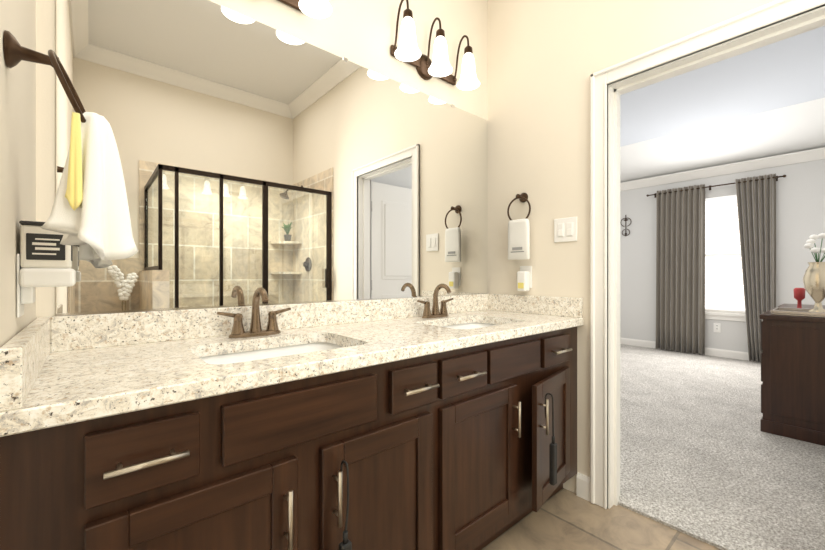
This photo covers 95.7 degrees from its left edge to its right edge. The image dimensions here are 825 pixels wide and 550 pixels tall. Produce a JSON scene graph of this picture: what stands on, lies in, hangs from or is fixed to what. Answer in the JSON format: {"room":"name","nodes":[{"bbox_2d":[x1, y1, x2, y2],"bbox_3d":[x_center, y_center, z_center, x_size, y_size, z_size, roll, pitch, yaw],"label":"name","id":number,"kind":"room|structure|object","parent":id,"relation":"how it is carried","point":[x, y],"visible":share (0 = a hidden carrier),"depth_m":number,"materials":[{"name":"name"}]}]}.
{"room":"bathroom","nodes":[
{"label":"bathroom","id":0,"kind":"room"},
{"bbox_2d":[0,0,35,346],"bbox_3d":[-0.073,-0.420,-0.168,0.120,2.920,2.880,0,0,-41],"label":"wall","id":1,"kind":"structure","parent":0,"point":[18,136],"depth_m":0.69,"materials":[{"name":"beige paint"}]},
{"bbox_2d":[0,316,51,411],"bbox_3d":[-0.775,0.154,0.759,0.026,0.092,0.554,0,0,-41],"label":"backsplash","id":2,"kind":"structure","parent":1,"relation":"attached to","point":[23,358],"depth_m":0.59,"materials":[{"name":"beige stone"}]},
{"bbox_2d":[16,220,75,317],"bbox_3d":[-0.730,-0.011,0.748,0.081,0.182,0.084,0,0,-41],"label":"air freshener","id":3,"kind":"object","parent":1,"relation":"attached to","point":[44,257],"depth_m":0.71,"materials":[{"name":"white plastic"}]},
{"bbox_2d":[3,30,137,259],"bbox_3d":[-0.582,-0.212,0.646,0.171,0.373,0.143,0,0,-41],"label":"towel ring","id":4,"kind":"object","parent":1,"relation":"attached to","point":[90,207],"visible":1,"depth_m":0.63,"materials":[{"name":"white fabric"}]},
{"bbox_2d":[36,0,55,54],"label":"wall","id":5,"kind":"structure","parent":0,"point":[45,9],"depth_m":0.97,"materials":[{"name":"beige paint"}]},
{"bbox_2d":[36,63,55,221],"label":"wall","id":6,"kind":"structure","parent":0,"point":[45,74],"depth_m":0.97,"materials":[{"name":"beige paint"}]},
{"bbox_2d":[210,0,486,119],"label":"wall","id":7,"kind":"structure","parent":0,"point":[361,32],"depth_m":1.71,"materials":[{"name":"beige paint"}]},
{"bbox_2d":[56,0,487,315],"bbox_3d":[-0.250,-0.396,1.574,1.814,1.008,0.009,0,0,-41],"label":"mirror","id":8,"kind":"object","parent":7,"relation":"attached to","point":[279,167],"visible":1,"depth_m":1.32,"materials":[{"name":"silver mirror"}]},
{"bbox_2d":[278,0,331,18],"bbox_3d":[-0.518,-1.095,1.235,0.518,0.263,0.171,0,0,-41],"label":"wall lamp","id":9,"kind":"object","parent":7,"relation":"attached to","point":[319,9],"depth_m":1.38,"materials":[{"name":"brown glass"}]},
{"bbox_2d":[390,0,479,89],"bbox_3d":[0.114,-1.095,1.781,0.518,0.263,0.171,0,0,-41],"label":"wall lamp","id":10,"kind":"object","parent":7,"relation":"attached to","point":[407,50],"depth_m":1.76,"materials":[{"name":"white glass"}]},
{"bbox_2d":[482,488,720,549],"bbox_3d":[0.613,1.065,0.503,2.035,0.050,3.000,0,0,-41],"label":"floor","id":11,"kind":"structure","parent":0,"point":[563,519],"depth_m":1.51,"materials":[{"name":"beige tile"}]},
{"bbox_2d":[0,324,583,549],"bbox_3d":[-0.057,0.637,1.324,1.852,0.805,0.636,0,0,-41],"label":"bathroom vanity","id":12,"kind":"object","parent":11,"relation":"on","point":[254,425],"depth_m":0.89,"materials":[{"name":"brown wood"}]},
{"bbox_2d":[0,308,583,427],"bbox_3d":[-0.082,0.217,1.353,1.852,0.035,0.560,0,0,-41],"label":"countertop","id":13,"kind":"structure","parent":12,"relation":"on","point":[75,380],"depth_m":0.88,"materials":[{"name":"beige stone"}]},
{"bbox_2d":[216,288,291,339],"bbox_3d":[-0.497,0.120,1.210,0.236,0.160,0.130,0,0,-41],"label":"faucet","id":14,"kind":"object","parent":13,"relation":"on","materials":[{"name":"brown metal"}]},
{"bbox_2d":[196,336,347,363],"bbox_3d":[-0.375,0.298,1.069,0.490,0.151,0.360,0,0,-41],"label":"sink","id":15,"kind":"object","parent":13,"relation":"in","point":[314,343],"depth_m":1.19,"materials":[{"name":"white ceramic"}]},
{"bbox_2d":[416,284,455,319],"bbox_3d":[0.131,0.120,1.752,0.236,0.160,0.130,0,0,-41],"label":"faucet","id":16,"kind":"object","parent":13,"relation":"on","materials":[{"name":"brown metal"}]},
{"bbox_2d":[440,320,507,327],"bbox_3d":[0.254,0.298,1.612,0.490,0.151,0.360,0,0,-41],"label":"sink","id":17,"kind":"object","parent":13,"relation":"in","point":[447,323],"depth_m":1.80,"materials":[{"name":"white ceramic"}]},
{"bbox_2d":[339,460,351,549],"bbox_3d":[-0.165,0.642,0.878,0.030,0.397,0.051,0,0,-41],"label":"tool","id":18,"kind":"object","parent":12,"relation":"hanging from","point":[346,544],"visible":0.9,"depth_m":0.87,"materials":[{"name":"metal"}]},
{"bbox_2d":[545,393,556,485],"bbox_3d":[0.509,0.607,1.388,0.030,0.327,0.051,0,0,-41],"label":"tool","id":19,"kind":"object","parent":12,"relation":"hanging from","point":[553,463],"visible":0.9,"depth_m":1.37,"materials":[{"name":"metal"}]},
{"bbox_2d":[487,0,774,492],"bbox_3d":[0.932,-0.420,1.690,0.120,2.920,4.380,0,0,-41],"label":"wall","id":20,"kind":"structure","parent":0,"point":[546,59],"depth_m":1.85,"materials":[{"name":"beige paint"}]},
{"bbox_2d":[52,294,487,351],"bbox_3d":[-0.256,0.154,1.560,1.806,0.092,0.020,0,0,-41],"label":"backsplash","id":21,"kind":"structure","parent":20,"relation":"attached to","point":[88,330],"depth_m":1.17,"materials":[{"name":"beige stone"}]},
{"bbox_2d":[507,193,530,259],"bbox_3d":[0.569,-0.260,1.969,0.063,0.357,0.142,0,0,-41],"label":"towel ring","id":22,"kind":"object","parent":20,"relation":"attached to","point":[518,239],"visible":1,"depth_m":1.95,"materials":[{"name":"white fabric"}]},
{"bbox_2d":[517,266,531,290],"bbox_3d":[0.583,0.018,1.963,0.051,0.133,0.072,0,0,-41],"label":"air freshener","id":23,"kind":"object","parent":20,"relation":"attached to","point":[524,278],"depth_m":1.95,"materials":[{"name":"white plastic"}]},
{"bbox_2d":[488,294,582,315],"bbox_3d":[0.610,0.154,1.954,0.020,0.092,0.554,0,0,-41],"label":"backsplash","id":24,"kind":"structure","parent":20,"relation":"attached to","point":[546,305],"depth_m":1.90,"materials":[{"name":"beige stone"}]},
{"bbox_2d":[554,217,576,242],"bbox_3d":[0.740,-0.219,1.811,0.010,0.116,0.116,0,0,-41],"label":"switch plate","id":25,"kind":"object","parent":20,"relation":"attached to","point":[565,229],"visible":1,"depth_m":1.81,"materials":[{"name":"white plastic"}]},
{"bbox_2d":[576,473,589,500],"bbox_3d":[0.809,0.988,0.321,1.855,0.105,2.228,0,0,-41],"label":"baseboard","id":26,"kind":"structure","parent":20,"relation":"attached to","point":[582,486],"depth_m":1.74,"materials":[{"name":"white wood"}]},
{"bbox_2d":[590,0,824,508],"bbox_3d":[1.156,0.062,1.431,0.168,1.956,0.867,0,0,-41],"label":"door frame","id":27,"kind":"structure","parent":20,"relation":"attached to","point":[765,25],"depth_m":1.67,"materials":[{"name":"white wood"}]},
{"bbox_2d":[618,344,824,549],"bbox_3d":[2.117,1.059,3.624,4.320,0.062,3.240,0,0,-41],"label":"floor","id":28,"kind":"structure","parent":0,"point":[704,458],"depth_m":2.08,"materials":[{"name":"grey carpet"}]},
{"bbox_2d":[759,304,824,445],"bbox_3d":[2.994,0.650,2.757,1.465,0.780,0.518,0,0,-41],"label":"dresser","id":29,"kind":"object","parent":28,"relation":"on","point":[793,378],"visible":0.94,"depth_m":2.35,"materials":[{"name":"brown wood"}]},
{"bbox_2d":[770,307,824,317],"bbox_3d":[2.584,0.244,2.416,0.330,0.032,0.360,0,0,-41],"label":"decorative tray","id":30,"kind":"object","parent":29,"relation":"on","point":[801,312],"visible":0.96,"depth_m":2.38,"materials":[{"name":"brown wood"}]},
{"bbox_2d":[803,233,824,312],"bbox_3d":[2.656,-0.011,2.427,0.165,0.514,0.166,0,0,-41],"label":"decorative urn","id":31,"kind":"object","parent":30,"relation":"on","point":[814,280],"visible":0.96,"depth_m":2.41,"materials":[{"name":"beige ceramic"}]},
{"bbox_2d":[793,288,805,307],"bbox_3d":[2.717,0.175,2.622,0.064,0.170,0.062,0,0,-41],"label":"decor","id":32,"kind":"object","parent":29,"relation":"on","point":[799,295],"visible":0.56,"depth_m":2.61,"materials":[{"name":"red glass"}]},
{"bbox_2d":[620,159,824,351],"bbox_3d":[3.706,-0.460,4.996,0.120,3.000,3.240,0,0,-41],"label":"wall","id":33,"kind":"structure","parent":0,"point":[800,203],"depth_m":4.64,"materials":[{"name":"white paint"}]},
{"bbox_2d":[620,215,630,235],"bbox_3d":[3.155,-0.730,5.524,0.012,0.320,0.149,0,0,-41],"label":"scroll","id":34,"kind":"object","parent":33,"relation":"attached to","point":[626,219],"visible":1,"depth_m":5.52,"materials":[{"name":"brown metal"}]},
{"bbox_2d":[620,337,758,361],"bbox_3d":[3.656,0.988,4.952,0.014,0.105,2.940,0,0,-41],"label":"baseboard","id":35,"kind":"structure","parent":33,"relation":"attached to","point":[709,351],"depth_m":4.75,"materials":[{"name":"white wood"}]},
{"bbox_2d":[646,173,785,361],"bbox_3d":[3.765,-0.073,4.743,0.117,2.176,1.395,0,0,-41],"label":"curtain","id":36,"kind":"object","parent":33,"relation":"attached to","point":[680,269],"visible":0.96,"depth_m":4.82,"materials":[{"name":"grey fabric"}]},
{"bbox_2d":[714,323,720,332],"bbox_3d":[3.853,0.667,4.726,0.009,0.115,0.070,0,0,-41],"label":"outlet","id":37,"kind":"object","parent":33,"relation":"attached to","point":[717,327],"visible":1,"depth_m":4.72,"materials":[{"name":"white plastic"}]},
{"bbox_2d":[620,147,824,190],"bbox_3d":[3.625,-1.308,4.926,0.095,0.105,3.000,0,0,-41],"label":"crown molding","id":38,"kind":"structure","parent":33,"relation":"attached to","point":[785,159],"depth_m":4.59,"materials":[{"name":"white"}]},
{"bbox_2d":[705,253,745,321],"bbox_3d":[3.891,-0.212,4.759,0.150,1.555,0.960,0,0,-41],"label":"window","id":39,"kind":"structure","parent":33,"relation":"in","point":[726,315],"depth_m":4.68,"materials":[{"name":"white wood"}]},
{"bbox_2d":[705,195,744,310],"bbox_3d":[3.887,-0.271,4.756,0.043,1.434,0.892,0,0,-41],"label":"window blind","id":40,"kind":"object","parent":39,"relation":"attached to","point":[719,199],"visible":0.27,"depth_m":4.71,"materials":[{"name":"white"}]},
{"bbox_2d":[620,26,824,182],"bbox_3d":[2.094,-1.540,3.604,4.140,0.360,3.240,0,0,-41],"label":"ceiling","id":41,"kind":"structure","parent":0,"point":[765,101],"depth_m":3.77,"materials":[{"name":"white paint"}]},
{"label":"outside","id":42,"kind":"structure","parent":0,"visible":0},
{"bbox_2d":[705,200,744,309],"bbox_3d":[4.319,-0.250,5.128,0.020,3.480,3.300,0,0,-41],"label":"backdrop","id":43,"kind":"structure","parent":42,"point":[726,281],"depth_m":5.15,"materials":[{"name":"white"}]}
]}

